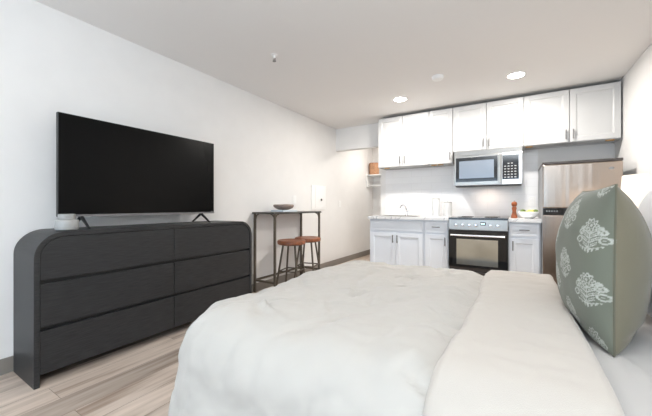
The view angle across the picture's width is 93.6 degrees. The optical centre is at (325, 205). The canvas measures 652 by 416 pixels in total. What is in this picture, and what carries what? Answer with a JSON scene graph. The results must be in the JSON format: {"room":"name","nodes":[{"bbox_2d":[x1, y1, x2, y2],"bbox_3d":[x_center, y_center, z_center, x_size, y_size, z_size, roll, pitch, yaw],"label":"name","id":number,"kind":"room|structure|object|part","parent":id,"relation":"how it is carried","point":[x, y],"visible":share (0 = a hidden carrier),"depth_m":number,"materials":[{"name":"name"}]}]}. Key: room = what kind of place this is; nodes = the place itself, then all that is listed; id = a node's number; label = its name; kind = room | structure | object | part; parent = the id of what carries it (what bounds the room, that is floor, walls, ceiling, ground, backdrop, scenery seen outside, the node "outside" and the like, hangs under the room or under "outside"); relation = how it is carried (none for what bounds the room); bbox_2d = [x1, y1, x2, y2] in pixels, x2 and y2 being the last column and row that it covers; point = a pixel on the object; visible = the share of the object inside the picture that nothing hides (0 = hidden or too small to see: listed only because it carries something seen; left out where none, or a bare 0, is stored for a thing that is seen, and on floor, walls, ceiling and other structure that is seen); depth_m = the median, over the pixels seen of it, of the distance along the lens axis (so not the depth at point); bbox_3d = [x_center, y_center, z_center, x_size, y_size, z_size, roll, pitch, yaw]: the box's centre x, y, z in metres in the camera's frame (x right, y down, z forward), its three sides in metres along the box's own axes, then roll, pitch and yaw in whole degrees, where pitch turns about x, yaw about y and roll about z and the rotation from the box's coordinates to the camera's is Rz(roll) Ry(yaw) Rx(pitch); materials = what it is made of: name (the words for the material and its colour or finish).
{"room":"studio apartment","nodes":[
{"label":"studio apartment","id":0,"kind":"room"},
{"bbox_2d":[0,254,369,415],"bbox_3d":[0.005,1.110,1.683,3.930,0.100,10.270,0,0,32],"label":"floor","id":1,"kind":"structure","parent":0,"point":[137,378],"depth_m":1.82,"materials":[{"name":"wood"}]},
{"bbox_2d":[13,220,251,389],"bbox_3d":[-1.389,0.607,2.587,0.374,0.904,1.714,0,0,32],"label":"dresser","id":2,"kind":"object","parent":1,"relation":"on","point":[80,294],"visible":0.96,"depth_m":2.11,"materials":[{"name":"grey wood"}]},
{"bbox_2d":[54,214,78,230],"bbox_3d":[-1.658,0.102,1.959,0.122,0.103,0.122,0,0,32],"label":"candle jar","id":3,"kind":"object","parent":2,"relation":"on","point":[65,222],"visible":1,"depth_m":1.92,"materials":[{"name":"white ceramic"}]},
{"bbox_3d":[-1.658,0.068,1.959,0.088,0.034,0.088,0,0,32],"label":"lid","id":4,"kind":"part","parent":3,"relation":"part of","materials":[{"name":"white ceramic"}]},
{"bbox_3d":[-1.464,0.312,2.145,0.026,0.254,0.826,0,0,32],"label":"drawer","id":5,"kind":"part","parent":2,"relation":"part of","materials":[{"name":"grey wood"}]},
{"bbox_3d":[-1.464,0.589,2.145,0.026,0.253,0.826,0,0,32],"label":"drawer","id":6,"kind":"part","parent":2,"relation":"part of","materials":[{"name":"grey wood"}]},
{"bbox_3d":[-1.464,0.864,2.145,0.026,0.252,0.826,0,0,32],"label":"drawer","id":7,"kind":"part","parent":2,"relation":"part of","materials":[{"name":"grey wood"}]},
{"bbox_2d":[56,112,213,228],"bbox_3d":[-1.450,-0.233,2.534,0.271,0.774,1.224,0,0,32],"label":"television","id":8,"kind":"object","parent":2,"relation":"on","point":[103,168],"visible":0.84,"depth_m":2.36,"materials":[{"name":"black plastic"}]},
{"bbox_3d":[-1.702,0.107,2.126,0.271,0.094,0.024,0,0,32],"label":"leg","id":9,"kind":"part","parent":8,"relation":"part of","materials":[{"name":"black plastic"}]},
{"bbox_3d":[-1.200,0.107,2.939,0.271,0.094,0.024,0,0,32],"label":"leg","id":10,"kind":"part","parent":8,"relation":"part of","materials":[{"name":"black plastic"}]},
{"bbox_3d":[-1.028,0.589,2.852,0.026,0.253,0.826,0,0,32],"label":"drawer","id":11,"kind":"part","parent":2,"relation":"part of","materials":[{"name":"grey wood"}]},
{"bbox_3d":[-1.028,0.864,2.852,0.026,0.252,0.826,0,0,32],"label":"drawer","id":12,"kind":"part","parent":2,"relation":"part of","materials":[{"name":"grey wood"}]},
{"bbox_3d":[-1.028,0.312,2.852,0.026,0.254,0.826,0,0,32],"label":"drawer","id":13,"kind":"part","parent":2,"relation":"part of","materials":[{"name":"grey wood"}]},
{"bbox_2d":[252,211,320,291],"bbox_3d":[-0.485,0.567,4.079,0.354,0.984,1.022,0,0,32],"label":"console table","id":14,"kind":"object","parent":1,"relation":"on","point":[273,214],"visible":0.87,"depth_m":3.75,"materials":[{"name":"brown metal"}]},
{"bbox_3d":[-0.873,0.579,3.761,0.024,0.962,0.024,0,0,32],"label":"leg","id":15,"kind":"part","parent":14,"relation":"part of","materials":[{"name":"brown metal"}]},
{"bbox_3d":[-0.601,0.579,3.593,0.024,0.962,0.024,0,0,32],"label":"leg","id":16,"kind":"part","parent":14,"relation":"part of","materials":[{"name":"brown metal"}]},
{"bbox_2d":[271,210,296,211],"bbox_3d":[-0.537,0.061,3.946,0.200,0.025,0.290,0,0,32],"label":"book","id":17,"kind":"object","parent":14,"relation":"on","point":[271,210],"visible":0.87,"depth_m":3.84,"materials":[{"name":"white paper"}]},
{"bbox_2d":[273,204,293,209],"bbox_3d":[-0.544,0.013,3.933,0.260,0.070,0.273,0,0,32],"label":"decorative bowl","id":18,"kind":"object","parent":17,"relation":"on","point":[277,206],"visible":1,"depth_m":3.84,"materials":[{"name":"white ceramic"}]},
{"bbox_3d":[-0.495,0.909,4.090,0.318,0.022,0.977,0,0,32],"label":"rail","id":19,"kind":"part","parent":14,"relation":"part of","materials":[{"name":"brown metal"}]},
{"bbox_3d":[-0.371,0.579,4.573,0.024,0.962,0.024,0,0,32],"label":"leg","id":20,"kind":"part","parent":14,"relation":"part of","materials":[{"name":"brown"}]},
{"bbox_3d":[-0.099,0.579,4.405,0.024,0.962,0.024,0,0,32],"label":"leg","id":21,"kind":"part","parent":14,"relation":"part of","materials":[{"name":"brown"}]},
{"bbox_2d":[276,239,305,285],"bbox_3d":[-0.442,0.748,3.928,0.366,0.624,0.366,0,0,24],"label":"bar stool","id":22,"kind":"object","parent":1,"relation":"on","point":[284,242],"visible":0.86,"depth_m":3.85,"materials":[{"name":"brown wood"}]},
{"bbox_3d":[-0.588,0.778,3.853,0.122,0.563,0.032,0,0,-30],"label":"leg","id":23,"kind":"part","parent":22,"relation":"part of","materials":[{"name":"brown metal"}]},
{"bbox_3d":[-0.519,0.778,4.073,0.031,0.563,0.123,0,0,-26],"label":"leg","id":24,"kind":"part","parent":22,"relation":"part of","materials":[{"name":"brown metal"}]},
{"bbox_3d":[-0.442,0.463,3.928,0.366,0.054,0.366,0,0,32],"label":"seat","id":25,"kind":"part","parent":22,"relation":"part of","materials":[{"name":"brown wood"}]},
{"bbox_3d":[-0.364,0.778,3.783,0.031,0.563,0.123,0,0,-26],"label":"leg","id":26,"kind":"part","parent":22,"relation":"part of","materials":[{"name":"brown metal"}]},
{"bbox_3d":[-0.295,0.778,4.003,0.122,0.563,0.032,0,0,-30],"label":"leg","id":27,"kind":"part","parent":22,"relation":"part of","materials":[{"name":"brown metal"}]},
{"bbox_2d":[294,236,320,277],"bbox_3d":[-0.254,0.748,4.271,0.366,0.624,0.366,0,0,24],"label":"bar stool","id":28,"kind":"object","parent":1,"relation":"on","point":[309,239],"visible":0.58,"depth_m":4.19,"materials":[{"name":"brown"}]},
{"bbox_3d":[-0.400,0.778,4.196,0.122,0.563,0.032,0,0,-30],"label":"leg","id":29,"kind":"part","parent":28,"relation":"part of","materials":[{"name":"brown metal"}]},
{"bbox_3d":[-0.331,0.778,4.415,0.031,0.563,0.123,0,0,-26],"label":"leg","id":30,"kind":"part","parent":28,"relation":"part of","materials":[{"name":"brown metal"}]},
{"bbox_3d":[-0.254,0.463,4.271,0.366,0.054,0.366,0,0,32],"label":"seat","id":31,"kind":"part","parent":28,"relation":"part of","materials":[{"name":"brown wood"}]},
{"bbox_3d":[-0.176,0.778,4.126,0.031,0.563,0.123,0,0,-26],"label":"leg","id":32,"kind":"part","parent":28,"relation":"part of","materials":[{"name":"brown metal"}]},
{"bbox_3d":[-0.107,0.778,4.345,0.122,0.563,0.032,0,0,-30],"label":"leg","id":33,"kind":"part","parent":28,"relation":"part of","materials":[{"name":"brown metal"}]},
{"bbox_2d":[370,219,423,265],"bbox_3d":[1.125,0.624,4.542,0.785,0.872,0.645,0,0,32],"label":"base cabinet","id":34,"kind":"object","parent":1,"relation":"on","point":[392,241],"visible":0.74,"depth_m":4.28,"materials":[{"name":"grey paint"}]},
{"bbox_3d":[0.816,0.660,4.403,0.376,0.570,0.020,0,0,32],"label":"door","id":35,"kind":"part","parent":34,"relation":"part of","materials":[{"name":"grey paint"}]},
{"bbox_3d":[0.978,0.278,4.303,0.761,0.145,0.020,0,0,32],"label":"drawer","id":36,"kind":"part","parent":34,"relation":"part of","materials":[{"name":"grey paint"}]},
{"bbox_3d":[1.140,0.660,4.203,0.376,0.570,0.020,0,0,32],"label":"door","id":37,"kind":"part","parent":34,"relation":"part of","materials":[{"name":"grey paint"}]},
{"bbox_2d":[368,215,453,220],"bbox_3d":[1.254,0.167,4.463,1.113,0.038,0.643,0,0,32],"label":"countertop","id":38,"kind":"structure","parent":34,"relation":"on","point":[377,216],"depth_m":4.20,"materials":[{"name":"stone"}]},
{"bbox_2d":[383,215,418,216],"bbox_3d":[1.127,0.164,4.508,0.530,0.043,0.385,0,0,32],"label":"sink","id":39,"kind":"object","parent":38,"relation":"in","point":[383,215],"visible":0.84,"depth_m":4.58,"materials":[{"name":"silver metal"}]},
{"bbox_2d":[399,204,410,214],"bbox_3d":[1.174,0.056,4.614,0.204,0.171,0.076,0,0,-25],"label":"faucet","id":40,"kind":"object","parent":38,"relation":"on","point":[406,212],"visible":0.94,"depth_m":4.63,"materials":[{"name":"silver metal"}]},
{"bbox_2d":[432,197,439,215],"bbox_3d":[1.575,0.007,4.387,0.104,0.280,0.104,0,0,32],"label":"storage jar","id":41,"kind":"object","parent":38,"relation":"on","point":[435,201],"visible":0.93,"depth_m":4.35,"materials":[{"name":"white ceramic"}]},
{"bbox_2d":[443,201,451,216],"bbox_3d":[1.700,0.037,4.274,0.112,0.219,0.112,0,0,32],"label":"storage jar","id":42,"kind":"object","parent":38,"relation":"on","point":[447,206],"visible":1,"depth_m":4.23,"materials":[{"name":"white ceramic"}]},
{"bbox_2d":[424,220,448,268],"bbox_3d":[1.594,0.624,4.252,0.312,0.872,0.645,0,0,32],"label":"base cabinet","id":43,"kind":"object","parent":1,"relation":"on","point":[436,232],"visible":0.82,"depth_m":4.01,"materials":[{"name":"grey paint"}]},
{"bbox_3d":[1.447,0.278,4.013,0.288,0.145,0.020,0,0,32],"label":"drawer","id":44,"kind":"part","parent":43,"relation":"part of","materials":[{"name":"grey paint"}]},
{"bbox_3d":[1.447,0.660,4.013,0.284,0.570,0.020,0,0,32],"label":"door","id":45,"kind":"part","parent":43,"relation":"part of","materials":[{"name":"grey paint"}]},
{"bbox_2d":[449,216,508,275],"bbox_3d":[1.982,0.601,3.958,0.647,0.918,0.682,0,0,32],"label":"range","id":46,"kind":"object","parent":1,"relation":"on","point":[478,244],"visible":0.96,"depth_m":3.71,"materials":[{"name":"grey metal"}]},
{"bbox_3d":[1.818,0.360,3.693,0.587,0.023,0.058,0,0,32],"label":"door handle","id":47,"kind":"part","parent":46,"relation":"part of","materials":[{"name":"silver metal"}]},
{"bbox_3d":[1.843,0.531,3.733,0.647,0.458,0.040,0,0,32],"label":"oven door","id":48,"kind":"part","parent":46,"relation":"part of","materials":[{"name":"black glass"}]},
{"bbox_3d":[1.844,0.231,3.735,0.647,0.128,0.044,0,0,32],"label":"control panel","id":49,"kind":"part","parent":46,"relation":"part of","materials":[{"name":"silver metal"}]},
{"bbox_2d":[449,216,508,219],"bbox_3d":[1.996,0.155,3.980,0.647,0.022,0.630,0,0,32],"label":"cooktop","id":50,"kind":"object","parent":46,"relation":"in","point":[455,217],"depth_m":3.81,"materials":[{"name":"black glass"}]},
{"bbox_2d":[508,222,540,273],"bbox_3d":[2.418,0.624,3.743,0.310,0.872,0.645,0,0,32],"label":"base cabinet","id":51,"kind":"object","parent":1,"relation":"on","point":[524,238],"visible":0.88,"depth_m":3.50,"materials":[{"name":"grey paint"}]},
{"bbox_3d":[2.271,0.278,3.505,0.286,0.145,0.020,0,0,32],"label":"drawer","id":52,"kind":"part","parent":51,"relation":"part of","materials":[{"name":"grey paint"}]},
{"bbox_3d":[2.271,0.660,3.505,0.282,0.570,0.020,0,0,32],"label":"door","id":53,"kind":"part","parent":51,"relation":"part of","materials":[{"name":"grey paint"}]},
{"bbox_2d":[508,217,541,222],"bbox_3d":[2.421,0.167,3.743,0.315,0.038,0.643,0,0,32],"label":"countertop","id":54,"kind":"structure","parent":51,"relation":"on","point":[519,219],"depth_m":3.49,"materials":[{"name":"stone"}]},
{"bbox_2d":[511,201,517,217],"bbox_3d":[2.305,0.040,3.748,0.070,0.214,0.070,0,0,32],"label":"pepper mill","id":55,"kind":"object","parent":54,"relation":"on","point":[514,214],"visible":0.98,"depth_m":3.73,"materials":[{"name":"brown wood"}]},
{"bbox_2d":[518,211,538,217],"bbox_3d":[2.427,0.107,3.673,0.216,0.080,0.216,0,0,32],"label":"fruit bowl","id":56,"kind":"object","parent":54,"relation":"on","point":[522,214],"visible":0.88,"depth_m":3.60,"materials":[{"name":"white ceramic"}]},
{"bbox_2d":[538,158,622,284],"bbox_3d":[2.774,0.296,3.409,0.639,1.526,0.724,0,0,32],"label":"refrigerator","id":57,"kind":"object","parent":1,"relation":"on","point":[560,183],"visible":0.28,"depth_m":3.19,"materials":[{"name":"grey metal"}]},
{"bbox_3d":[2.601,0.542,3.130,0.633,0.895,0.060,0,0,32],"label":"door","id":58,"kind":"part","parent":57,"relation":"part of","materials":[{"name":"silver metal"}]},
{"bbox_3d":[2.601,-0.207,3.130,0.633,0.464,0.060,0,0,32],"label":"freezer door","id":59,"kind":"part","parent":57,"relation":"part of","materials":[{"name":"silver metal"}]},
{"bbox_2d":[574,314,651,415],"bbox_3d":[0.762,0.763,1.421,2.083,0.594,1.508,0,0,32],"label":"bed","id":60,"kind":"object","parent":1,"relation":"on","point":[629,373],"visible":0.1,"depth_m":0.89,"materials":[{"name":"white fabric"}]},
{"bbox_2d":[168,260,624,415],"bbox_3d":[0.334,0.675,1.650,1.589,0.539,1.901,0,0,32],"label":"duvet","id":61,"kind":"object","parent":60,"relation":"on","point":[355,337],"visible":0.99,"depth_m":1.03,"materials":[{"name":"white fabric"}]},
{"bbox_2d":[555,184,651,356],"bbox_3d":[1.077,0.205,1.204,0.279,0.549,0.574,1,0,32],"label":"throw pillow","id":62,"kind":"object","parent":60,"relation":"on","point":[603,246],"visible":1,"depth_m":1.00,"materials":[{"name":"green fabric"}]},
{"bbox_2d":[638,190,651,316],"bbox_3d":[1.368,0.199,1.165,0.261,0.552,0.893,0,0,28],"label":"pillow","id":63,"kind":"object","parent":60,"relation":"on","point":[645,207],"visible":0.22,"depth_m":1.27,"materials":[{"name":"white fabric"}]},
{"bbox_3d":[2.127,0.770,2.001,0.433,0.580,0.440,0,0,32],"label":"nightstand","id":64,"kind":"object","parent":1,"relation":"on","visible":0},
{"bbox_2d":[621,173,651,207],"bbox_3d":[2.137,0.137,1.995,0.336,0.684,0.336,0,0,32],"label":"table lamp","id":65,"kind":"object","parent":64,"relation":"on","point":[636,187],"visible":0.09,"depth_m":1.95,"materials":[{"name":"white fabric"}]},
{"bbox_2d":[0,0,372,358],"bbox_3d":[-1.624,-0.160,2.690,0.100,2.440,10.270,0,0,32],"label":"wall","id":66,"kind":"structure","parent":0,"point":[267,153],"depth_m":2.75,"materials":[{"name":"paint"}]},
{"bbox_2d":[0,249,369,375],"bbox_3d":[-1.579,1.010,2.655,0.012,0.100,10.058,0,0,32],"label":"baseboard","id":67,"kind":"structure","parent":66,"relation":"attached to","point":[6,364],"depth_m":4.21,"materials":[{"name":"wood"}]},
{"bbox_2d":[311,185,325,209],"bbox_3d":[-0.115,-0.135,5.013,0.026,0.390,0.420,0,0,32],"label":"electrical panel","id":68,"kind":"object","parent":66,"relation":"attached to","point":[318,193],"visible":1,"depth_m":4.99,"materials":[{"name":"white plastic"}]},
{"bbox_3d":[-0.096,-0.135,5.040,0.006,0.330,0.295,0,0,32],"label":"door","id":69,"kind":"part","parent":68,"relation":"part of","materials":[{"name":"white plastic"}]},
{"bbox_2d":[35,0,651,128],"bbox_3d":[0.005,-1.430,1.683,3.930,0.100,10.270,0,0,32],"label":"ceiling","id":70,"kind":"structure","parent":0,"point":[339,64],"depth_m":2.62,"materials":[{"name":"white paint"}]},
{"bbox_2d":[271,53,277,61],"bbox_3d":[-0.472,-1.350,2.795,0.060,0.060,0.060,0,0,32],"label":"sprinkler","id":71,"kind":"object","parent":70,"relation":"attached to","point":[274,55],"visible":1,"depth_m":2.79,"materials":[{"name":"silver metal"}]},
{"bbox_2d":[393,97,406,101],"bbox_3d":[0.956,-1.375,3.946,0.173,0.008,0.173,0,0,32],"label":"recessed light","id":72,"kind":"object","parent":70,"relation":"in","point":[397,99],"visible":1,"depth_m":3.94,"materials":[{"name":"white plastic"}]},
{"bbox_2d":[432,74,443,81],"bbox_3d":[1.191,-1.362,3.261,0.124,0.035,0.124,0,0,32],"label":"smoke detector","id":73,"kind":"object","parent":70,"relation":"attached to","point":[438,77],"visible":1,"depth_m":3.23,"materials":[{"name":"white plastic"}]},
{"bbox_2d":[507,71,525,78],"bbox_3d":[2.000,-1.375,3.219,0.173,0.008,0.173,0,0,32],"label":"recessed light","id":74,"kind":"object","parent":70,"relation":"in","point":[518,74],"visible":1,"depth_m":3.20,"materials":[{"name":"white plastic"}]},
{"bbox_2d":[373,148,380,215],"bbox_3d":[2.678,-0.160,6.010,3.730,2.440,0.100,0,0,32],"label":"wall","id":75,"kind":"structure","parent":0,"point":[376,189],"depth_m":6.90,"materials":[{"name":"paint"}]},
{"bbox_2d":[366,174,380,186],"bbox_3d":[1.749,-0.542,6.301,1.842,0.265,0.379,0,0,32],"label":"closet shelf","id":76,"kind":"object","parent":75,"relation":"attached to","point":[374,177],"visible":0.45,"depth_m":6.69,"materials":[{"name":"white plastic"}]},
{"bbox_2d":[369,162,378,174],"bbox_3d":[1.059,-0.808,6.715,0.216,0.264,0.236,0,0,32],"label":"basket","id":77,"kind":"object","parent":76,"relation":"on","point":[373,167],"visible":0.84,"depth_m":6.62,"materials":[{"name":"brown wicker"}]},
{"bbox_2d":[336,123,614,217],"bbox_3d":[1.795,-0.160,4.580,3.730,2.440,0.120,0,0,32],"label":"wall","id":78,"kind":"structure","parent":0,"point":[361,137],"depth_m":5.03,"materials":[{"name":"paint"}]},
{"bbox_2d":[378,112,432,169],"bbox_3d":[1.209,-0.957,4.657,0.763,0.767,0.360,0,0,32],"label":"upper cabinet","id":79,"kind":"object","parent":78,"relation":"attached to","point":[403,141],"visible":1,"depth_m":4.52,"materials":[{"name":"white paint"}]},
{"bbox_3d":[0.975,-0.964,4.640,0.376,0.745,0.020,0,0,32],"label":"door","id":80,"kind":"part","parent":79,"relation":"part of","materials":[{"name":"white paint"}]},
{"bbox_3d":[1.224,-0.605,4.681,0.729,0.012,0.270,0,0,32],"label":"underside panel","id":81,"kind":"part","parent":79,"relation":"part of","materials":[{"name":"white paint"}]},
{"bbox_3d":[1.299,-0.964,4.440,0.376,0.745,0.020,0,0,32],"label":"door","id":82,"kind":"part","parent":79,"relation":"part of","materials":[{"name":"white paint"}]},
{"bbox_2d":[429,108,453,166],"bbox_3d":[1.669,-0.957,4.373,0.312,0.767,0.360,0,0,32],"label":"upper cabinet","id":83,"kind":"object","parent":78,"relation":"attached to","point":[441,154],"visible":0.99,"depth_m":4.25,"materials":[{"name":"white paint"}]},
{"bbox_2d":[386,150,537,216],"bbox_3d":[1.849,-0.289,4.469,2.050,0.872,0.012,0,0,32],"label":"backsplash","id":84,"kind":"structure","parent":78,"relation":"attached to","point":[415,189],"depth_m":4.46,"materials":[{"name":"tile"}]},
{"bbox_2d":[529,197,535,205],"bbox_3d":[2.665,-0.060,3.953,0.075,0.120,0.008,0,0,32],"label":"wall outlet","id":85,"kind":"object","parent":84,"relation":"attached to","point":[532,200],"visible":1,"depth_m":3.95,"materials":[{"name":"white plastic"}]},
{"bbox_2d":[453,97,523,152],"bbox_3d":[2.149,-1.035,4.077,0.809,0.610,0.360,0,0,32],"label":"upper cabinet","id":86,"kind":"object","parent":78,"relation":"attached to","point":[495,124],"visible":0.94,"depth_m":3.93,"materials":[{"name":"white paint"}]},
{"bbox_3d":[1.904,-1.036,4.066,0.398,0.600,0.020,0,0,32],"label":"door","id":87,"kind":"part","parent":86,"relation":"part of","materials":[{"name":"white paint"}]},
{"bbox_2d":[454,146,521,187],"bbox_3d":[2.131,-0.488,4.036,0.765,0.470,0.427,0,0,32],"label":"microwave","id":88,"kind":"object","parent":86,"relation":"attached to","point":[497,167],"visible":1,"depth_m":3.88,"materials":[{"name":"silver metal"}]},
{"bbox_3d":[1.956,-0.464,3.957,0.550,0.389,0.030,0,0,32],"label":"door","id":89,"kind":"part","parent":88,"relation":"part of","materials":[{"name":"silver metal"}]},
{"bbox_3d":[2.152,-0.462,3.796,0.022,0.353,0.041,0,0,32],"label":"door handle","id":90,"kind":"part","parent":88,"relation":"part of","materials":[{"name":"silver metal"}]},
{"bbox_3d":[2.283,-0.464,3.756,0.212,0.389,0.030,0,0,32],"label":"control panel","id":91,"kind":"part","parent":88,"relation":"part of","materials":[{"name":"silver metal"}]},
{"bbox_3d":[2.248,-1.036,3.853,0.398,0.600,0.020,0,0,32],"label":"door","id":92,"kind":"part","parent":86,"relation":"part of","materials":[{"name":"white paint"}]},
{"bbox_2d":[523,81,620,149],"bbox_3d":[2.868,-1.029,3.633,0.877,0.622,0.360,0,0,32],"label":"upper cabinet","id":93,"kind":"object","parent":78,"relation":"attached to","point":[590,115],"visible":1,"depth_m":3.50,"materials":[{"name":"white paint"}]},
{"bbox_3d":[2.609,-1.036,3.631,0.432,0.600,0.020,0,0,32],"label":"door","id":94,"kind":"part","parent":93,"relation":"part of","materials":[{"name":"white paint"}]},
{"bbox_3d":[2.883,-0.750,3.656,0.843,0.012,0.270,0,0,32],"label":"underside panel","id":95,"kind":"part","parent":93,"relation":"part of","materials":[{"name":"white paint"}]},
{"bbox_3d":[2.982,-1.036,3.400,0.432,0.600,0.020,0,0,32],"label":"door","id":96,"kind":"part","parent":93,"relation":"part of","materials":[{"name":"white paint"}]},
{"bbox_2d":[615,43,651,175],"bbox_3d":[1.635,-0.160,0.677,0.100,2.440,10.270,0,0,32],"label":"wall","id":97,"kind":"structure","parent":0,"point":[634,146],"depth_m":2.89,"materials":[{"name":"paint"}]}
]}

